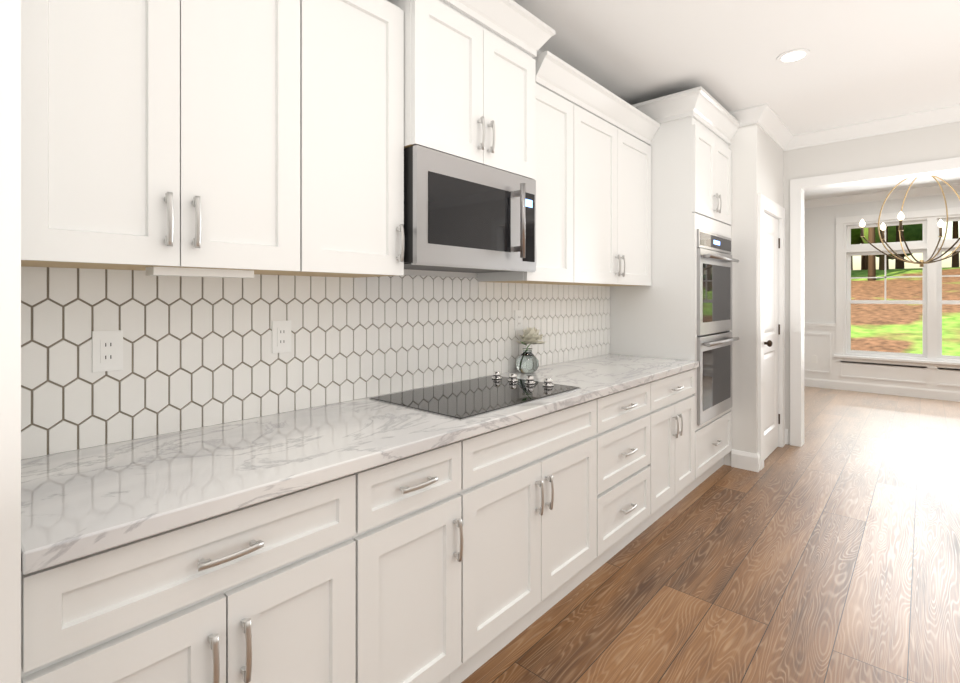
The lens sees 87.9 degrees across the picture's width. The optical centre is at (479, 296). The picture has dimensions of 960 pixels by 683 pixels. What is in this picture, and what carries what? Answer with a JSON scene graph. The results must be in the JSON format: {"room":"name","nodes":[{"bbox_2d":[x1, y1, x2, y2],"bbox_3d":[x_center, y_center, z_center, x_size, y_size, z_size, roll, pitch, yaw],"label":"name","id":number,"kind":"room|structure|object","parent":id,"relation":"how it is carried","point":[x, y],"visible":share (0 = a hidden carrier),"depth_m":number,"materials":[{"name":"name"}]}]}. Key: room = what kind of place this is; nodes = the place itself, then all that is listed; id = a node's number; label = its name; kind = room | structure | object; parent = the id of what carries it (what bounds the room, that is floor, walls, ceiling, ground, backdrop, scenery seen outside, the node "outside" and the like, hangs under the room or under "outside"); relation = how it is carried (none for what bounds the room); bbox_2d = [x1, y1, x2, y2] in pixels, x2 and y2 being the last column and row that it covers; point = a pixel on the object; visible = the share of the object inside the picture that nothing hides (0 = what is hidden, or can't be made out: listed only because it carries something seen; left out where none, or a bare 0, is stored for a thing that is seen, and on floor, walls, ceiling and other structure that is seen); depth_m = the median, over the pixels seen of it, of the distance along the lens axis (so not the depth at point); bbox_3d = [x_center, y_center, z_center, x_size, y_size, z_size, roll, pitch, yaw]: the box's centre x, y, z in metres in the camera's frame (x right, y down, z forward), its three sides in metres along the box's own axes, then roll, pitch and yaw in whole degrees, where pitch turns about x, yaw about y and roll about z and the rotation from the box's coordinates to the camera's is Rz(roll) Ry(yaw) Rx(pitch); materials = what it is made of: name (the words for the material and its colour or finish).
{"room":"kitchen","nodes":[
{"label":"kitchen","id":0,"kind":"room"},
{"bbox_2d":[0,0,20,682],"bbox_3d":[-1.303,-0.050,0.627,0.755,2.780,0.998,0,0,42],"label":"wall","id":1,"kind":"structure","parent":0,"point":[10,341],"depth_m":0.74,"materials":[{"name":"white paint"}]},
{"bbox_2d":[22,269,583,459],"bbox_3d":[-0.639,-0.050,2.027,0.120,2.780,8.570,0,0,42],"label":"wall","id":2,"kind":"structure","parent":0,"point":[437,273],"depth_m":2.42,"materials":[{"name":"white paint"}]},
{"bbox_2d":[21,0,299,273],"bbox_3d":[-0.875,-0.643,1.379,0.386,1.126,0.670,0,0,42],"label":"upper cabinet","id":3,"kind":"object","parent":2,"relation":"attached to","point":[160,133],"visible":0.98,"depth_m":1.26,"materials":[{"name":"white paint"}]},
{"bbox_2d":[146,266,253,277],"bbox_3d":[-0.789,-0.069,1.416,0.070,0.022,0.260,0,0,42],"label":"under-cabinet light","id":4,"kind":"object","parent":3,"relation":"attached to","point":[185,272],"visible":1,"depth_m":1.38,"materials":[{"name":"white plastic"}]},
{"bbox_2d":[21,266,609,459],"bbox_3d":[-0.135,0.163,2.494,0.009,0.525,3.318,0,0,42],"label":"tile backsplash","id":5,"kind":"structure","parent":2,"relation":"attached to","point":[197,352],"depth_m":1.74,"materials":[{"name":"white tile"}]},
{"bbox_2d":[92,330,122,371],"bbox_3d":[-1.071,0.155,1.434,0.008,0.116,0.072,0,0,42],"label":"electrical outlet","id":6,"kind":"object","parent":5,"relation":"attached to","point":[107,350],"visible":1,"depth_m":1.43,"materials":[{"name":"white plastic"}]},
{"bbox_2d":[272,320,290,352],"bbox_3d":[-0.725,0.145,1.822,0.008,0.116,0.072,0,0,42],"label":"electrical outlet","id":7,"kind":"object","parent":5,"relation":"attached to","point":[281,336],"visible":1,"depth_m":1.82,"materials":[{"name":"white plastic"}]},
{"bbox_2d":[515,310,522,330],"bbox_3d":[0.225,0.135,2.884,0.008,0.116,0.072,0,0,42],"label":"electrical outlet","id":8,"kind":"object","parent":5,"relation":"attached to","point":[518,319],"visible":0.98,"depth_m":2.88,"materials":[{"name":"white plastic"}]},
{"bbox_2d":[260,0,404,277],"bbox_3d":[-0.515,-0.643,1.781,0.386,1.126,0.410,0,0,42],"label":"upper cabinet","id":9,"kind":"object","parent":2,"relation":"attached to","point":[351,138],"visible":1,"depth_m":1.69,"materials":[{"name":"white paint"}]},
{"bbox_2d":[387,0,554,179],"bbox_3d":[-0.106,-0.920,2.200,0.437,0.721,0.916,0,0,42],"label":"upper cabinet","id":10,"kind":"object","parent":2,"relation":"attached to","point":[469,80],"visible":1,"depth_m":2.05,"materials":[{"name":"white paint"}]},
{"bbox_2d":[404,145,535,272],"bbox_3d":[-0.103,-0.337,2.202,0.438,0.436,0.745,0,0,42],"label":"microwave","id":11,"kind":"object","parent":10,"relation":"attached to","point":[463,215],"visible":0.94,"depth_m":2.02,"materials":[{"name":"silver metal"}]},
{"bbox_2d":[477,51,583,282],"bbox_3d":[0.274,-0.643,2.663,0.386,1.126,0.434,0,0,42],"label":"upper cabinet","id":12,"kind":"object","parent":2,"relation":"attached to","point":[558,80],"visible":0.4,"depth_m":2.60,"materials":[{"name":"white paint"}]},
{"bbox_2d":[527,75,659,285],"bbox_3d":[0.766,-0.643,3.214,0.386,1.126,1.044,0,0,42],"label":"upper cabinet","id":13,"kind":"object","parent":2,"relation":"attached to","point":[614,134],"visible":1,"depth_m":3.07,"materials":[{"name":"white paint"}]},
{"bbox_2d":[461,386,959,682],"bbox_3d":[2.836,1.365,1.622,6.800,0.050,12.600,0,0,42],"label":"floor","id":14,"kind":"structure","parent":0,"point":[828,551],"depth_m":2.38,"materials":[{"name":"brown wood"}]},
{"bbox_2d":[21,474,355,682],"bbox_3d":[-0.774,0.902,1.289,0.657,0.875,0.669,0,0,42],"label":"base cabinet","id":15,"kind":"object","parent":14,"relation":"on","point":[263,592],"visible":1,"depth_m":1.07,"materials":[{"name":"white paint"}]},
{"bbox_2d":[352,441,462,682],"bbox_3d":[-0.414,0.902,1.691,0.657,0.875,0.409,0,0,42],"label":"base cabinet","id":16,"kind":"object","parent":14,"relation":"on","point":[408,537],"visible":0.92,"depth_m":1.49,"materials":[{"name":"white paint"}]},
{"bbox_2d":[450,399,596,682],"bbox_3d":[0.026,0.902,2.183,0.657,0.875,0.909,0,0,42],"label":"base cabinet","id":17,"kind":"object","parent":14,"relation":"on","point":[527,493],"visible":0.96,"depth_m":1.91,"materials":[{"name":"white paint"}]},
{"bbox_2d":[21,354,698,574],"bbox_3d":[0.106,0.445,2.279,0.647,0.039,3.319,0,0,42],"label":"countertop","id":18,"kind":"structure","parent":17,"relation":"on","point":[78,503],"depth_m":1.30,"materials":[{"name":"stone"}]},
{"bbox_2d":[369,371,580,419],"bbox_3d":[0.004,0.403,2.190,0.530,0.044,0.800,0,0,42],"label":"cooktop","id":19,"kind":"object","parent":18,"relation":"in","point":[471,398],"visible":1,"depth_m":2.12,"materials":[{"name":"black glass"}]},
{"bbox_2d":[516,327,544,372],"bbox_3d":[0.291,0.296,2.812,0.178,0.255,0.180,0,0,42],"label":"flower vase","id":20,"kind":"object","parent":18,"relation":"on","point":[527,361],"visible":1,"depth_m":2.77,"materials":[{"name":"clear glass"}]},
{"bbox_2d":[586,382,650,578],"bbox_3d":[0.533,0.902,2.750,0.657,0.875,0.609,0,0,42],"label":"base cabinet","id":21,"kind":"object","parent":14,"relation":"on","point":[623,435],"visible":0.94,"depth_m":2.53,"materials":[{"name":"white paint"}]},
{"bbox_2d":[641,369,694,532],"bbox_3d":[0.976,0.902,3.245,0.657,0.875,0.719,0,0,42],"label":"base cabinet","id":22,"kind":"object","parent":14,"relation":"on","point":[672,414],"visible":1,"depth_m":3.01,"materials":[{"name":"white paint"}]},
{"bbox_2d":[610,86,739,494],"bbox_3d":[1.482,-0.010,3.783,0.695,2.700,0.924,0,0,42],"label":"tall cabinet","id":23,"kind":"object","parent":14,"relation":"on","point":[680,308],"visible":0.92,"depth_m":3.48,"materials":[{"name":"white paint"}]},
{"bbox_2d":[719,135,734,465],"bbox_3d":[1.820,-0.050,4.192,0.660,2.780,0.135,0,0,42],"label":"wall","id":24,"kind":"structure","parent":0,"point":[727,458],"depth_m":3.94,"materials":[{"name":"white paint"}]},
{"bbox_2d":[701,107,753,130],"bbox_3d":[1.823,-1.387,4.037,0.690,0.105,0.090,0,0,42],"label":"crown molding","id":25,"kind":"structure","parent":24,"relation":"attached to","point":[744,116],"depth_m":3.84,"materials":[{"name":"white wood"}]},
{"bbox_2d":[513,0,959,199],"bbox_3d":[2.836,-1.480,1.622,6.800,0.080,12.600,0,0,42],"label":"ceiling","id":26,"kind":"structure","parent":0,"point":[866,60],"depth_m":2.94,"materials":[{"name":"white paint"}]},
{"bbox_2d":[777,49,809,62],"bbox_3d":[1.869,-1.436,2.971,0.170,0.008,0.170,0,0,42],"label":"recessed light","id":27,"kind":"object","parent":26,"relation":"in","point":[794,55],"visible":1,"depth_m":2.96,"materials":[{"name":"white plastic"}]},
{"bbox_2d":[859,175,959,266],"bbox_3d":[4.479,-0.873,5.050,0.993,1.135,0.964,0,0,42],"label":"chandelier","id":28,"kind":"object","parent":26,"relation":"hanging from","point":[900,216],"visible":0.85,"depth_m":5.09,"materials":[{"name":"gold metal"}]},
{"bbox_2d":[735,123,783,453],"bbox_3d":[2.400,-0.050,4.240,0.140,2.780,0.980,0,0,42],"label":"wall","id":29,"kind":"structure","parent":0,"point":[757,159],"depth_m":3.88,"materials":[{"name":"white paint"}]},
{"bbox_2d":[758,194,784,469],"bbox_3d":[2.414,0.270,4.226,0.140,2.140,0.890,0,0,42],"label":"door frame","id":30,"kind":"structure","parent":29,"relation":"attached to","point":[770,207],"depth_m":4.11,"materials":[{"name":"white wood"}]},
{"bbox_2d":[764,212,779,459],"bbox_3d":[2.463,0.320,4.194,0.110,2.024,0.690,0,0,42],"label":"pantry door","id":31,"kind":"structure","parent":29,"relation":"in","point":[771,330],"depth_m":4.25,"materials":[{"name":"white wood"}]},
{"bbox_2d":[752,103,793,149],"bbox_3d":[2.419,-1.387,4.088,0.090,0.105,0.960,0,0,42],"label":"crown molding","id":32,"kind":"structure","parent":29,"relation":"attached to","point":[767,120],"depth_m":4.02,"materials":[{"name":"white wood"}]},
{"bbox_2d":[784,121,959,443],"bbox_3d":[4.488,-0.050,3.110,6.080,2.780,0.120,0,0,42],"label":"wall","id":33,"kind":"structure","parent":0,"point":[932,143],"depth_m":4.21,"materials":[{"name":"white paint"}]},
{"bbox_2d":[731,429,787,471],"bbox_3d":[4.349,1.272,2.486,5.455,0.135,0.996,0,0,42],"label":"baseboard","id":34,"kind":"structure","parent":33,"relation":"attached to","point":[749,461],"depth_m":3.87,"materials":[{"name":"white wood"}]},
{"bbox_2d":[783,104,959,150],"bbox_3d":[4.717,-1.387,2.765,5.280,0.105,0.090,0,0,42],"label":"crown molding","id":35,"kind":"structure","parent":33,"relation":"attached to","point":[949,114],"depth_m":4.06,"materials":[{"name":"white wood"}]},
{"bbox_2d":[790,157,959,446],"bbox_3d":[3.834,0.140,3.695,2.615,2.400,0.160,0,0,42],"label":"door frame","id":36,"kind":"structure","parent":33,"relation":"attached to","point":[799,187],"depth_m":4.46,"materials":[{"name":"white wood"}]},
{"bbox_2d":[804,193,959,362],"bbox_3d":[6.894,-0.050,5.801,6.080,2.780,0.140,0,0,42],"label":"wall","id":37,"kind":"structure","parent":0,"point":[819,264],"depth_m":7.32,"materials":[{"name":"white paint"}]},
{"bbox_2d":[804,323,959,401],"bbox_3d":[6.836,0.863,5.736,6.080,0.955,0.035,0,0,42],"label":"wainscot","id":38,"kind":"structure","parent":37,"relation":"attached to","point":[827,370],"depth_m":6.97,"materials":[{"name":"white wood"}]},
{"bbox_2d":[804,183,959,207],"bbox_3d":[6.818,-1.387,5.715,6.080,0.105,0.090,0,0,42],"label":"crown molding","id":39,"kind":"structure","parent":37,"relation":"attached to","point":[895,194],"depth_m":6.82,"materials":[{"name":"white wood"}]},
{"bbox_2d":[834,207,959,369],"bbox_3d":[5.976,-0.105,6.582,2.110,2.090,0.200,0,0,42],"label":"window","id":40,"kind":"structure","parent":37,"relation":"in","point":[932,356],"depth_m":6.75,"materials":[{"name":"white wood"}]},
{"label":"outside","id":41,"kind":"structure","parent":0,"visible":0},
{"bbox_2d":[851,267,959,355],"bbox_3d":[26.508,0.140,28.548,85.000,3.300,59.800,0,0,42],"label":"ground","id":42,"kind":"structure","parent":41,"point":[897,328],"depth_m":16.95,"materials":[{"name":"green plant"}]},
{"bbox_2d":[861,239,864,269],"bbox_3d":[29.267,-9.361,37.132,6.741,15.901,6.326,0,0,42],"label":"tree","id":43,"kind":"object","parent":42,"relation":"on","point":[862,261],"depth_m":36.89,"materials":[{"name":"brown plant"}]},
{"bbox_2d":[868,227,875,280],"bbox_3d":[18.636,-7.443,23.502,5.842,13.482,5.461,0,0,42],"label":"tree","id":44,"kind":"object","parent":42,"relation":"on","point":[871,258],"depth_m":23.96,"materials":[{"name":"brown plant"}]},
{"bbox_2d":[879,226,888,269],"bbox_3d":[21.742,-7.581,27.076,5.724,12.397,7.074,0,0,42],"label":"tree","id":45,"kind":"object","parent":42,"relation":"on","point":[881,262],"depth_m":26.84,"materials":[{"name":"brown plant"}]},
{"bbox_2d":[851,224,922,269],"bbox_3d":[28.427,-6.592,36.500,6.761,10.364,5.812,0,0,42],"label":"tree","id":46,"kind":"object","parent":42,"relation":"on","point":[913,232],"depth_m":34.66,"materials":[{"name":"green plant"}]},
{"bbox_2d":[895,225,903,268],"bbox_3d":[25.081,-7.392,28.288,6.490,11.964,5.898,0,0,42],"label":"tree","id":47,"kind":"object","parent":42,"relation":"on","point":[899,264],"depth_m":28.98,"materials":[{"name":"brown plant"}]},
{"bbox_2d":[952,221,958,266],"bbox_3d":[27.584,-6.498,27.537,5.635,10.175,6.097,0,0,42],"label":"tree","id":48,"kind":"object","parent":42,"relation":"on","point":[955,235],"depth_m":27.96,"materials":[{"name":"brown plant"}]}
]}

